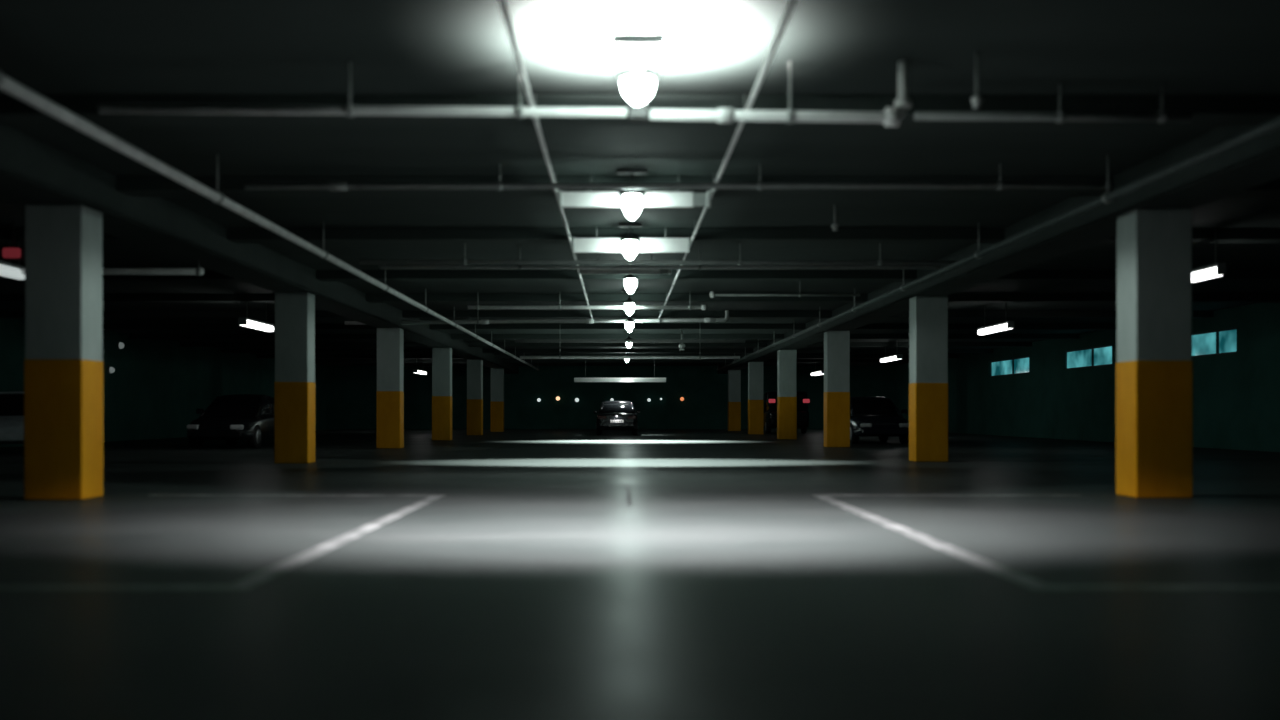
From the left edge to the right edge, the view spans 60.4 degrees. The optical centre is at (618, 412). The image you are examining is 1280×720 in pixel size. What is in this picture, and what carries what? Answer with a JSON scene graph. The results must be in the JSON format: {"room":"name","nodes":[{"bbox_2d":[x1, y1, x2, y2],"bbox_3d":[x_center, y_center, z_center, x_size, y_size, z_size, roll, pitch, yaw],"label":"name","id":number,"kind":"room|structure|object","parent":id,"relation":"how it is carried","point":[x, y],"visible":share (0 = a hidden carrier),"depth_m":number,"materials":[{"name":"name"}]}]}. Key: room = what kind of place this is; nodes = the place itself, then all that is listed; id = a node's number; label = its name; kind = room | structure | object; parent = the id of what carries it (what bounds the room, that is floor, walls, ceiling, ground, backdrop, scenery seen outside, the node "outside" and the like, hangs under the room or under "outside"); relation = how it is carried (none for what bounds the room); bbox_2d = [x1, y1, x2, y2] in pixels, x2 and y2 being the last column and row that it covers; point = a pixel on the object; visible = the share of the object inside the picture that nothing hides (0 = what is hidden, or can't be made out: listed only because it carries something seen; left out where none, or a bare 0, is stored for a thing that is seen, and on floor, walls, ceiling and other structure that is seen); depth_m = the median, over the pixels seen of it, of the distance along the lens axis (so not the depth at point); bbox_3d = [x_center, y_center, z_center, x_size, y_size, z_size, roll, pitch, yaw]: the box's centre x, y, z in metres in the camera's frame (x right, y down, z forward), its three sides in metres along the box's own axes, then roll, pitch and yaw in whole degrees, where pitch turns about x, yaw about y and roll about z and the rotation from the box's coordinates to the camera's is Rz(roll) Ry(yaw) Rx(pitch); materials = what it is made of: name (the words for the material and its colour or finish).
{"room":"parking garage","nodes":[
{"label":"parking garage","id":0,"kind":"room"},
{"bbox_2d":[0,318,326,447],"bbox_3d":[-17.150,-0.900,28.500,0.300,3.700,71.000,0,0,0],"label":"wall","id":1,"kind":"structure","parent":0,"point":[156,388],"depth_m":40.61,"materials":[{"name":"paint"}]},
{"bbox_2d":[107,366,114,373],"bbox_3d":[-16.904,-1.433,36.667,0.189,0.260,0.264,0,0,0],"label":"wall lamp","id":2,"kind":"object","parent":1,"relation":"attached to","point":[110,369],"visible":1,"depth_m":36.59,"materials":[{"name":"paint"}]},
{"bbox_2d":[117,341,123,349],"bbox_3d":[-16.904,-2.293,37.363,0.189,0.282,0.286,0,0,0],"label":"wall lamp","id":3,"kind":"object","parent":1,"relation":"attached to","point":[120,345],"visible":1,"depth_m":37.28,"materials":[{"name":"paint"}]},
{"bbox_2d":[327,366,893,428],"bbox_3d":[-0.500,-0.900,64.150,33.000,3.700,0.300,0,0,0],"label":"wall","id":4,"kind":"structure","parent":0,"point":[351,390],"depth_m":64.00,"materials":[{"name":"paint"}]},
{"bbox_2d":[0,126,518,373],"bbox_3d":[-6.175,-2.515,28.500,0.690,0.470,71.000,0,0,0],"label":"ceiling beam","id":5,"kind":"structure","parent":4,"relation":"attached to","point":[33,171],"depth_m":14.79,"materials":[{"name":"concrete"}]},
{"bbox_2d":[718,117,1279,373],"bbox_3d":[6.075,-2.515,28.500,0.690,0.470,71.000,0,0,0],"label":"ceiling beam","id":6,"kind":"structure","parent":4,"relation":"attached to","point":[1255,162],"depth_m":13.90,"materials":[{"name":"concrete"}]},
{"bbox_2d":[0,429,1279,719],"bbox_3d":[-0.500,1.100,28.500,33.600,0.300,71.600,0,0,0],"label":"floor","id":7,"kind":"structure","parent":0,"point":[532,588],"depth_m":6.28,"materials":[{"name":"concrete"}]},
{"bbox_2d":[0,391,23,443],"bbox_3d":[-14.725,0.205,27.009,2.080,1.490,4.540,0,0,-29],"label":"parked car","id":8,"kind":"object","parent":7,"relation":"on","point":[11,402],"visible":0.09,"depth_m":25.64,"materials":[{"name":"paint"}]},
{"bbox_2d":[24,205,102,499],"bbox_3d":[-6.175,-0.664,12.250,0.642,3.227,0.512,0,0,0],"label":"concrete pillar","id":9,"kind":"structure","parent":7,"relation":"on","point":[63,362],"depth_m":12.00,"materials":[{"name":"white paint"}]},
{"bbox_2d":[187,394,273,447],"bbox_3d":[-10.600,0.205,31.010,2.080,1.490,4.540,0,0,0],"label":"parked car","id":10,"kind":"object","parent":7,"relation":"on","point":[231,419],"visible":0.8,"depth_m":29.78,"materials":[{"name":"black paint"}]},
{"bbox_2d":[187,425,198,429],"bbox_3d":[-11.160,0.370,28.900,0.340,0.130,0.220,0,0,14],"label":"lamp","id":11,"kind":"object","parent":10,"relation":"attached to","point":[189,427],"depth_m":28.80,"materials":[{"name":"grey plastic"}]},
{"bbox_2d":[196,409,203,413],"bbox_3d":[-11.540,-0.050,30.280,0.200,0.140,0.120,0,0,0],"label":"mirror","id":12,"kind":"object","parent":10,"relation":"attached to","point":[199,411],"depth_m":30.22,"materials":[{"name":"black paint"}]},
{"bbox_2d":[230,425,243,429],"bbox_3d":[-10.040,0.370,28.900,0.340,0.130,0.220,0,0,-14],"label":"lamp","id":13,"kind":"object","parent":10,"relation":"attached to","point":[232,427],"depth_m":28.80,"materials":[{"name":"grey plastic"}]},
{"bbox_2d":[264,409,271,413],"bbox_3d":[-9.660,-0.050,30.280,0.200,0.140,0.120,0,0,0],"label":"mirror","id":14,"kind":"object","parent":10,"relation":"attached to","point":[267,411],"depth_m":30.22,"materials":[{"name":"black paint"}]},
{"bbox_2d":[274,292,314,462],"bbox_3d":[-6.175,-0.664,20.970,0.642,3.227,0.512,0,0,0],"label":"concrete pillar","id":15,"kind":"structure","parent":7,"relation":"on","point":[294,384],"depth_m":20.72,"materials":[{"name":"white paint"}]},
{"bbox_2d":[148,495,444,495],"bbox_3d":[-3.700,0.948,12.675,3.400,0.004,0.150,0,0,0],"label":"painted line","id":16,"kind":"object","parent":7,"relation":"on","point":[148,495],"visible":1,"depth_m":12.62,"materials":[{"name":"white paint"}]},
{"bbox_2d":[231,496,442,585],"bbox_3d":[-2.070,0.948,9.325,0.140,0.004,6.550,0,0,0],"label":"painted line","id":17,"kind":"object","parent":7,"relation":"on","point":[277,569],"visible":1,"depth_m":7.68,"materials":[{"name":"white paint"}]},
{"bbox_2d":[376,328,403,447],"bbox_3d":[-6.175,-0.664,29.690,0.642,3.227,0.512,0,0,0],"label":"concrete pillar","id":18,"kind":"structure","parent":7,"relation":"on","point":[390,341],"depth_m":29.44,"materials":[{"name":"white paint"}]},
{"bbox_2d":[432,347,451,439],"bbox_3d":[-6.175,-0.664,38.410,0.642,3.227,0.512,0,0,0],"label":"concrete pillar","id":19,"kind":"structure","parent":7,"relation":"on","point":[441,356],"depth_m":38.16,"materials":[{"name":"white paint"}]},
{"bbox_2d":[467,360,482,434],"bbox_3d":[-6.175,-0.664,47.130,0.642,3.227,0.512,0,0,0],"label":"concrete pillar","id":20,"kind":"structure","parent":7,"relation":"on","point":[474,367],"depth_m":46.88,"materials":[{"name":"white paint"}]},
{"bbox_2d":[491,368,503,431],"bbox_3d":[-6.175,-0.664,55.850,0.642,3.227,0.512,0,0,0],"label":"concrete pillar","id":21,"kind":"structure","parent":7,"relation":"on","point":[497,374],"depth_m":55.60,"materials":[{"name":"white paint"}]},
{"bbox_2d":[594,401,639,434],"bbox_3d":[-0.084,0.205,48.240,2.080,1.490,4.540,0,0,0],"label":"parked car","id":22,"kind":"object","parent":7,"relation":"on","point":[612,415],"visible":0.99,"depth_m":46.14,"materials":[{"name":"black paint"}]},
{"bbox_2d":[626,484,631,504],"bbox_3d":[0.112,0.949,13.000,0.049,0.003,3.200,0,0,0],"label":"tar seam","id":23,"kind":"object","parent":7,"relation":"on","point":[629,501],"visible":1,"depth_m":12.63,"materials":[{"name":"grey asphalt"}]},
{"bbox_2d":[728,370,740,430],"bbox_3d":[6.075,-0.664,58.000,0.642,3.227,0.512,0,0,0],"label":"concrete pillar","id":24,"kind":"structure","parent":7,"relation":"on","point":[734,376],"depth_m":57.75,"materials":[{"name":"white paint"}]},
{"bbox_2d":[748,362,763,433],"bbox_3d":[6.075,-0.664,48.900,0.642,3.227,0.512,0,0,0],"label":"concrete pillar","id":25,"kind":"structure","parent":7,"relation":"on","point":[755,369],"depth_m":48.65,"materials":[{"name":"white paint"}]},
{"bbox_2d":[763,391,809,432],"bbox_3d":[7.750,-0.040,52.400,2.180,1.980,4.840,0,0,0],"label":"van","id":26,"kind":"object","parent":7,"relation":"on","point":[770,398],"visible":0.43,"depth_m":50.12,"materials":[{"name":"black paint"}]},
{"bbox_2d":[777,350,796,438],"bbox_3d":[6.075,-0.664,39.800,0.642,3.227,0.512,0,0,0],"label":"concrete pillar","id":27,"kind":"structure","parent":7,"relation":"on","point":[786,359],"depth_m":39.55,"materials":[{"name":"white paint"}]},
{"bbox_2d":[824,331,849,446],"bbox_3d":[6.075,-0.664,30.700,0.642,3.227,0.512,0,0,0],"label":"concrete pillar","id":28,"kind":"structure","parent":7,"relation":"on","point":[836,343],"depth_m":30.45,"materials":[{"name":"white paint"}]},
{"bbox_2d":[850,396,908,443],"bbox_3d":[8.000,0.205,35.210,2.080,1.490,4.540,0,0,0],"label":"parked car","id":29,"kind":"object","parent":7,"relation":"on","point":[869,415],"visible":0.7,"depth_m":33.68,"materials":[{"name":"blue paint"}]},
{"bbox_2d":[860,423,871,426],"bbox_3d":[7.440,0.370,33.100,0.340,0.130,0.220,0,0,14],"label":"lamp","id":30,"kind":"object","parent":29,"relation":"attached to","point":[861,424],"depth_m":33.00,"materials":[{"name":"grey plastic"}]},
{"bbox_2d":[899,423,908,426],"bbox_3d":[8.560,0.370,33.100,0.340,0.130,0.220,0,0,-14],"label":"lamp","id":31,"kind":"object","parent":29,"relation":"attached to","point":[900,424],"depth_m":32.99,"materials":[{"name":"grey plastic"}]},
{"bbox_2d":[901,409,907,413],"bbox_3d":[8.940,-0.050,34.480,0.200,0.140,0.120,0,0,0],"label":"mirror","id":32,"kind":"object","parent":29,"relation":"attached to","point":[904,411],"depth_m":34.43,"materials":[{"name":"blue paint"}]},
{"bbox_2d":[909,296,947,461],"bbox_3d":[6.075,-0.664,21.600,0.642,3.227,0.512,0,0,0],"label":"concrete pillar","id":33,"kind":"structure","parent":7,"relation":"on","point":[928,315],"depth_m":21.35,"materials":[{"name":"white paint"}]},
{"bbox_2d":[815,496,1048,584],"bbox_3d":[2.300,0.948,9.325,0.140,0.004,6.550,0,0,0],"label":"painted line","id":34,"kind":"object","parent":7,"relation":"on","point":[1010,574],"visible":1,"depth_m":7.68,"materials":[{"name":"white paint"}]},
{"bbox_2d":[813,495,1080,495],"bbox_3d":[3.765,0.948,12.675,3.070,0.004,0.150,0,0,0],"label":"painted line","id":35,"kind":"object","parent":7,"relation":"on","point":[813,495],"visible":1,"depth_m":12.62,"materials":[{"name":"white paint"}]},
{"bbox_2d":[1116,209,1192,497],"bbox_3d":[6.075,-0.664,12.500,0.642,3.227,0.512,0,0,0],"label":"concrete pillar","id":36,"kind":"structure","parent":7,"relation":"on","point":[1154,364],"depth_m":12.25,"materials":[{"name":"white paint"}]},
{"bbox_2d":[0,0,1279,365],"bbox_3d":[-0.500,-2.900,28.500,33.600,0.300,71.600,0,0,0],"label":"ceiling","id":37,"kind":"structure","parent":0,"point":[48,47],"depth_m":9.32,"materials":[{"name":"concrete"}]},
{"bbox_2d":[0,241,24,279],"bbox_3d":[-9.002,-2.381,16.154,0.224,0.736,1.060,0,0,0],"label":"lamp","id":38,"kind":"object","parent":37,"relation":"hanging from","point":[10,270],"visible":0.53,"depth_m":16.15,"materials":[{"name":"paint"}]},
{"bbox_2d":[0,264,24,279],"bbox_3d":[-9.002,-2.080,16.154,0.220,0.135,1.000,0,0,0],"label":"diffuser","id":39,"kind":"object","parent":38,"relation":"attached to","point":[6,270],"depth_m":16.16,"materials":[{"name":"white plastic"}]},
{"bbox_2d":[2,216,24,260],"bbox_3d":[-8.443,-2.437,15.310,0.300,0.624,0.120,0,0,0],"label":"warning lamp","id":40,"kind":"object","parent":37,"relation":"hanging from","point":[9,253],"visible":0.98,"depth_m":15.33,"materials":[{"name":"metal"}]},
{"bbox_2d":[9,240,203,275],"bbox_3d":[-7.939,-2.398,16.400,3.474,0.702,0.128,0,0,0],"label":"ceiling pipe","id":41,"kind":"object","parent":37,"relation":"hanging from","point":[198,271],"visible":0.52,"depth_m":16.36,"materials":[{"name":"metal"}]},
{"bbox_2d":[238,302,274,331],"bbox_3d":[-8.639,-2.381,26.250,0.204,0.736,2.060,0,0,0],"label":"lamp","id":42,"kind":"object","parent":37,"relation":"hanging from","point":[243,321],"visible":0.98,"depth_m":25.94,"materials":[{"name":"paint"}]},
{"bbox_2d":[241,320,273,331],"bbox_3d":[-8.639,-2.080,26.250,0.200,0.135,2.000,0,0,0],"label":"diffuser","id":43,"kind":"object","parent":42,"relation":"attached to","point":[256,324],"depth_m":26.15,"materials":[{"name":"white plastic"}]},
{"bbox_2d":[0,71,538,370],"bbox_3d":[-4.270,-2.488,30.000,0.128,0.521,56.000,0,0,0],"label":"ceiling pipe","id":44,"kind":"object","parent":37,"relation":"hanging from","point":[8,85],"visible":0.94,"depth_m":10.79,"materials":[{"name":"metal"}]},
{"bbox_2d":[98,62,626,117],"bbox_3d":[-2.002,-2.531,8.620,4.130,0.437,0.100,0,0,0],"label":"ceiling pipe","id":45,"kind":"object","parent":37,"relation":"hanging from","point":[349,109],"visible":0.98,"depth_m":8.59,"materials":[{"name":"metal"}]},
{"bbox_2d":[413,369,426,374],"bbox_3d":[-10.193,-2.381,56.342,0.245,0.736,2.660,0,0,0],"label":"lamp","id":46,"kind":"object","parent":37,"relation":"hanging from","point":[417,371],"visible":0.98,"depth_m":55.89,"materials":[{"name":"paint"}]},
{"bbox_2d":[417,370,426,374],"bbox_3d":[-10.193,-2.080,56.342,0.240,0.135,2.600,0,0,0],"label":"diffuser","id":47,"kind":"object","parent":46,"relation":"attached to","point":[422,372],"depth_m":56.38,"materials":[{"name":"white plastic"}]},
{"bbox_2d":[345,310,728,324],"bbox_3d":[-2.201,-2.557,29.500,10.295,0.384,0.132,0,0,0],"label":"ceiling pipe","id":48,"kind":"object","parent":37,"relation":"hanging from","point":[706,320],"visible":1,"depth_m":29.45,"materials":[{"name":"metal"}]},
{"bbox_2d":[499,0,592,318],"bbox_3d":[-0.725,-2.637,16.250,0.070,0.223,28.500,0,0,0],"label":"rail","id":49,"kind":"object","parent":37,"relation":"hanging from","point":[503,4],"visible":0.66,"depth_m":9.13,"materials":[{"name":"grey metal"}]},
{"bbox_2d":[468,305,705,309],"bbox_3d":[-0.726,-2.543,24.950,5.398,0.413,0.116,0,0,0],"label":"ceiling pipe","id":50,"kind":"object","parent":37,"relation":"hanging from","point":[703,307],"visible":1,"depth_m":24.91,"materials":[{"name":"metal"}]},
{"bbox_2d":[574,353,665,381],"bbox_3d":[0.044,-2.044,47.950,4.010,1.410,0.080,0,0,0],"label":"bar","id":51,"kind":"object","parent":37,"relation":"hanging from","point":[585,379],"visible":0.88,"depth_m":47.91,"materials":[{"name":"white paint"}]},
{"bbox_2d":[579,255,670,273],"bbox_3d":[0.107,-2.585,19.190,1.602,0.327,0.070,0,0,0],"label":"board","id":52,"kind":"object","parent":37,"relation":"hanging from","point":[581,271],"visible":0.91,"depth_m":19.18,"materials":[{"name":"white paint"}]},
{"bbox_2d":[624,331,633,347],"bbox_3d":[0.335,-2.459,36.900,0.340,0.578,0.300,0,0,0],"label":"pendant lamp","id":53,"kind":"object","parent":37,"relation":"hanging from","point":[628,345],"visible":0.59,"depth_m":36.83,"materials":[{"name":"metal"}]},
{"bbox_2d":[622,290,636,315],"bbox_3d":[0.235,-2.464,24.600,0.340,0.567,0.300,0,0,0],"label":"pendant lamp","id":54,"kind":"object","parent":37,"relation":"hanging from","point":[629,306],"visible":0.98,"depth_m":24.52,"materials":[{"name":"metal"}]},
{"bbox_2d":[623,309,635,331],"bbox_3d":[0.279,-2.443,29.200,0.340,0.610,0.300,0,0,0],"label":"pendant lamp","id":55,"kind":"object","parent":37,"relation":"hanging from","point":[629,323],"visible":0.94,"depth_m":29.12,"materials":[{"name":"metal"}]},
{"bbox_2d":[515,339,744,342],"bbox_3d":[0.330,-2.423,33.000,6.900,0.651,0.128,0,0,0],"label":"ceiling pipe","id":56,"kind":"object","parent":37,"relation":"hanging from","point":[516,340],"visible":0.95,"depth_m":32.95,"materials":[{"name":"grey metal"}]},
{"bbox_2d":[520,356,739,358],"bbox_3d":[0.418,-2.393,41.800,8.360,0.712,0.148,0,0,0],"label":"ceiling pipe","id":57,"kind":"object","parent":37,"relation":"hanging from","point":[521,357],"visible":0.94,"depth_m":41.76,"materials":[{"name":"metal"}]},
{"bbox_2d":[618,223,641,259],"bbox_3d":[0.160,-2.487,16.000,0.340,0.522,0.300,0,0,0],"label":"pendant lamp","id":58,"kind":"object","parent":37,"relation":"hanging from","point":[629,244],"visible":1,"depth_m":15.93,"materials":[{"name":"metal"}]},
{"bbox_2d":[623,274,637,293],"bbox_3d":[0.216,-2.497,20.700,0.340,0.503,0.300,0,0,0],"label":"pendant lamp","id":59,"kind":"object","parent":37,"relation":"hanging from","point":[630,282],"visible":0.72,"depth_m":20.62,"materials":[{"name":"metal"}]},
{"bbox_2d":[572,227,689,252],"bbox_3d":[0.177,-2.557,16.270,1.742,0.384,0.070,0,0,0],"label":"board","id":60,"kind":"object","parent":37,"relation":"hanging from","point":[579,245],"visible":0.96,"depth_m":16.26,"materials":[{"name":"white paint"}]},
{"bbox_2d":[617,169,646,219],"bbox_3d":[0.147,-2.467,12.450,0.340,0.561,0.300,0,0,0],"label":"pendant lamp","id":61,"kind":"object","parent":37,"relation":"hanging from","point":[631,198],"visible":0.86,"depth_m":12.39,"materials":[{"name":"metal"}]},
{"bbox_2d":[559,175,710,207],"bbox_3d":[0.182,-2.559,12.690,1.752,0.379,0.070,0,0,0],"label":"board","id":62,"kind":"object","parent":37,"relation":"hanging from","point":[566,199],"visible":0.96,"depth_m":12.68,"materials":[{"name":"white paint"}]},
{"bbox_2d":[611,36,664,104],"bbox_3d":[0.139,-2.504,8.070,0.391,0.486,0.310,0,0,0],"label":"pendant lamp","id":63,"kind":"object","parent":37,"relation":"hanging from","point":[637,82],"visible":1,"depth_m":8.01,"materials":[{"name":"metal"}]},
{"bbox_2d":[629,102,648,121],"bbox_3d":[0.153,-2.519,8.614,0.155,0.459,0.132,0,0,0],"label":"junction box","id":64,"kind":"object","parent":37,"relation":"hanging from","point":[637,113],"visible":0.83,"depth_m":8.56,"materials":[{"name":"metal"}]},
{"bbox_2d":[360,243,955,265],"bbox_3d":[0.645,-2.532,17.300,9.436,0.435,0.096,0,0,0],"label":"ceiling pipe","id":65,"kind":"object","parent":37,"relation":"hanging from","point":[464,261],"visible":0.91,"depth_m":17.27,"materials":[{"name":"grey metal"}]},
{"bbox_2d":[380,245,939,269],"bbox_3d":[0.671,-2.546,18.000,9.164,0.407,0.080,0,0,0],"label":"ceiling pipe","id":66,"kind":"object","parent":37,"relation":"hanging from","point":[519,266],"visible":0.98,"depth_m":17.98,"materials":[{"name":"metal"}]},
{"bbox_2d":[244,164,1110,190],"bbox_3d":[0.646,-2.602,12.150,9.554,0.295,0.100,0,0,0],"label":"ceiling pipe","id":67,"kind":"object","parent":37,"relation":"hanging from","point":[331,186],"visible":0.99,"depth_m":12.12,"materials":[{"name":"grey metal"}]},
{"bbox_2d":[679,330,684,349],"bbox_3d":[2.062,-2.405,36.000,0.220,0.688,0.217,0,0,0],"label":"sprinkler","id":68,"kind":"object","parent":37,"relation":"hanging from","point":[681,346],"visible":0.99,"depth_m":35.95,"materials":[{"name":"grey metal"}]},
{"bbox_2d":[658,0,796,318],"bbox_3d":[1.083,-2.637,16.250,0.070,0.223,28.500,0,0,0],"label":"rail","id":69,"kind":"object","parent":37,"relation":"hanging from","point":[791,5],"visible":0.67,"depth_m":9.06,"materials":[{"name":"grey metal"}]},
{"bbox_2d":[650,61,911,126],"bbox_3d":[1.267,-2.497,8.620,2.049,0.503,0.150,0,0,0],"label":"ceiling pipe","id":70,"kind":"object","parent":37,"relation":"hanging from","point":[891,116],"visible":1,"depth_m":8.58,"materials":[{"name":"metal"}]},
{"bbox_2d":[709,291,859,297],"bbox_3d":[3.406,-2.557,22.600,3.091,0.384,0.140,0,0,0],"label":"ceiling pipe","id":71,"kind":"object","parent":37,"relation":"hanging from","point":[711,294],"visible":0.98,"depth_m":22.58,"materials":[{"name":"grey metal"}]},
{"bbox_2d":[811,363,823,375],"bbox_3d":[10.500,-2.381,57.750,0.347,0.736,3.060,0,0,0],"label":"lamp","id":72,"kind":"object","parent":37,"relation":"hanging from","point":[820,372],"visible":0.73,"depth_m":57.59,"materials":[{"name":"paint"}]},
{"bbox_2d":[811,371,823,375],"bbox_3d":[10.500,-2.080,57.750,0.340,0.135,3.000,0,0,0],"label":"diffuser","id":73,"kind":"object","parent":72,"relation":"attached to","point":[815,373],"depth_m":57.54,"materials":[{"name":"white plastic"}]},
{"bbox_2d":[831,204,838,230],"bbox_3d":[2.847,-2.578,14.500,0.100,0.342,0.098,0,0,0],"label":"sprinkler","id":74,"kind":"object","parent":37,"relation":"hanging from","point":[834,225],"visible":1,"depth_m":14.48,"materials":[{"name":"grey metal"}]},
{"bbox_2d":[880,347,902,361],"bbox_3d":[10.481,-2.381,42.385,0.245,0.736,2.660,0,0,0],"label":"lamp","id":75,"kind":"object","parent":37,"relation":"hanging from","point":[896,356],"visible":0.98,"depth_m":42.01,"materials":[{"name":"paint"}]},
{"bbox_2d":[880,356,899,361],"bbox_3d":[10.481,-2.080,42.385,0.240,0.135,2.600,0,0,0],"label":"diffuser","id":76,"kind":"object","parent":75,"relation":"attached to","point":[887,358],"depth_m":42.25,"materials":[{"name":"white plastic"}]},
{"bbox_2d":[971,52,982,107],"bbox_3d":[2.734,-2.542,8.400,0.090,0.415,0.089,0,0,0],"label":"sprinkler","id":77,"kind":"object","parent":37,"relation":"hanging from","point":[976,100],"visible":1,"depth_m":8.39,"materials":[{"name":"grey metal"}]},
{"bbox_2d":[977,303,1014,334],"bbox_3d":[9.344,-2.381,27.337,0.173,0.736,2.260,0,0,0],"label":"lamp","id":78,"kind":"object","parent":37,"relation":"hanging from","point":[1006,325],"visible":0.99,"depth_m":27.07,"materials":[{"name":"paint"}]},
{"bbox_2d":[978,324,1012,334],"bbox_3d":[9.344,-2.080,27.337,0.170,0.135,2.200,0,0,0],"label":"diffuser","id":79,"kind":"object","parent":78,"relation":"attached to","point":[993,328],"depth_m":27.22,"materials":[{"name":"white plastic"}]},
{"bbox_2d":[717,116,1279,370],"bbox_3d":[5.200,-2.491,30.000,0.118,0.516,56.000,0,0,0],"label":"ceiling pipe","id":80,"kind":"object","parent":37,"relation":"hanging from","point":[1269,126],"visible":0.95,"depth_m":12.16,"materials":[{"name":"metal"}]},
{"bbox_2d":[914,84,1191,122],"bbox_3d":[3.626,-2.588,9.200,2.300,0.321,0.100,0,0,0],"label":"ceiling pipe","id":81,"kind":"object","parent":37,"relation":"hanging from","point":[1162,116],"visible":1,"depth_m":9.17,"materials":[{"name":"grey metal"}]},
{"bbox_2d":[1192,227,1225,282],"bbox_3d":[8.823,-2.381,16.619,0.133,0.736,1.060,0,0,0],"label":"lamp","id":82,"kind":"object","parent":37,"relation":"hanging from","point":[1217,269],"visible":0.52,"depth_m":16.32,"materials":[{"name":"paint"}]},
{"bbox_2d":[1192,267,1222,282],"bbox_3d":[8.823,-2.080,16.619,0.130,0.135,1.000,0,0,0],"label":"diffuser","id":83,"kind":"object","parent":82,"relation":"attached to","point":[1201,273],"depth_m":16.44,"materials":[{"name":"white plastic"}]},
{"bbox_2d":[894,303,1279,451],"bbox_3d":[16.150,-0.900,28.500,0.300,3.700,71.000,0,0,0],"label":"wall","id":84,"kind":"structure","parent":0,"point":[1236,396],"depth_m":36.93,"materials":[{"name":"concrete"}]},
{"bbox_2d":[130,334,1079,338],"bbox_3d":[-0.500,-2.665,38.400,33.000,0.170,0.400,0,0,0],"label":"ceiling beam","id":85,"kind":"structure","parent":84,"relation":"attached to","point":[132,336],"depth_m":38.20,"materials":[{"name":"concrete"}]},
{"bbox_2d":[180,342,1031,346],"bbox_3d":[-0.500,-2.665,42.800,33.000,0.170,0.400,0,0,0],"label":"ceiling beam","id":86,"kind":"structure","parent":84,"relation":"attached to","point":[182,344],"depth_m":42.60,"materials":[{"name":"concrete"}]},
{"bbox_2d":[0,311,1212,317],"bbox_3d":[-0.500,-2.665,29.800,33.000,0.170,0.400,0,0,0],"label":"ceiling beam","id":87,"kind":"structure","parent":84,"relation":"attached to","point":[3,314],"depth_m":29.60,"materials":[{"name":"concrete"}]},
{"bbox_2d":[221,349,992,352],"bbox_3d":[-0.500,-2.665,47.200,33.000,0.170,0.400,0,0,0],"label":"ceiling beam","id":88,"kind":"structure","parent":84,"relation":"attached to","point":[222,350],"depth_m":47.00,"materials":[{"name":"concrete"}]},
{"bbox_2d":[257,354,959,357],"bbox_3d":[-0.500,-2.665,51.800,33.000,0.170,0.400,0,0,0],"label":"ceiling beam","id":89,"kind":"structure","parent":84,"relation":"attached to","point":[258,355],"depth_m":51.60,"materials":[{"name":"concrete"}]},
{"bbox_2d":[103,324,1116,329],"bbox_3d":[-0.500,-2.665,34.000,33.000,0.170,0.400,0,0,0],"label":"ceiling beam","id":90,"kind":"structure","parent":84,"relation":"attached to","point":[105,326],"depth_m":33.80,"materials":[{"name":"concrete"}]},
{"bbox_2d":[315,359,908,362],"bbox_3d":[-0.500,-2.665,56.400,33.000,0.170,0.400,0,0,0],"label":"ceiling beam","id":91,"kind":"structure","parent":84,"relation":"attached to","point":[316,360],"depth_m":56.20,"materials":[{"name":"concrete"}]},
{"bbox_2d":[0,95,1279,125],"bbox_3d":[-0.500,-2.665,9.700,33.000,0.170,0.400,0,0,0],"label":"ceiling beam","id":92,"kind":"structure","parent":84,"relation":"attached to","point":[1206,110],"depth_m":9.50,"materials":[{"name":"concrete"}]},
{"bbox_2d":[0,176,1279,196],"bbox_3d":[-0.500,-2.665,12.950,33.000,0.170,0.400,0,0,0],"label":"ceiling beam","id":93,"kind":"structure","parent":84,"relation":"attached to","point":[132,186],"depth_m":12.75,"materials":[{"name":"concrete"}]},
{"bbox_2d":[0,228,1279,242],"bbox_3d":[-0.500,-2.665,16.550,33.000,0.170,0.400,0,0,0],"label":"ceiling beam","id":94,"kind":"structure","parent":84,"relation":"attached to","point":[236,235],"depth_m":16.35,"materials":[{"name":"concrete"}]},
{"bbox_2d":[0,270,1279,280],"bbox_3d":[-0.500,-2.665,21.350,33.000,0.170,0.400,0,0,0],"label":"ceiling beam","id":95,"kind":"structure","parent":84,"relation":"attached to","point":[209,275],"depth_m":21.15,"materials":[{"name":"concrete"}]},
{"bbox_2d":[0,294,1279,302],"bbox_3d":[-0.500,-2.665,25.550,33.000,0.170,0.400,0,0,0],"label":"ceiling beam","id":96,"kind":"structure","parent":84,"relation":"attached to","point":[4,298],"depth_m":25.35,"materials":[{"name":"concrete"}]},
{"bbox_2d":[990,356,1028,376],"bbox_3d":[16.100,-1.890,45.250,0.100,0.680,4.700,0,0,0],"label":"window","id":97,"kind":"structure","parent":84,"relation":"in","point":[1020,365],"depth_m":45.26,"materials":[{"name":"glass"}]},
{"bbox_2d":[1065,345,1111,369],"bbox_3d":[16.100,-1.890,37.650,0.100,0.680,3.900,0,0,0],"label":"window","id":98,"kind":"structure","parent":84,"relation":"in","point":[1098,356],"depth_m":37.66,"materials":[{"name":"glass"}]},
{"bbox_2d":[1192,327,1236,356],"bbox_3d":[16.100,-1.890,29.750,0.100,0.680,2.500,0,0,0],"label":"window","id":99,"kind":"structure","parent":84,"relation":"in","point":[1222,341],"depth_m":29.70,"materials":[{"name":"glass"}]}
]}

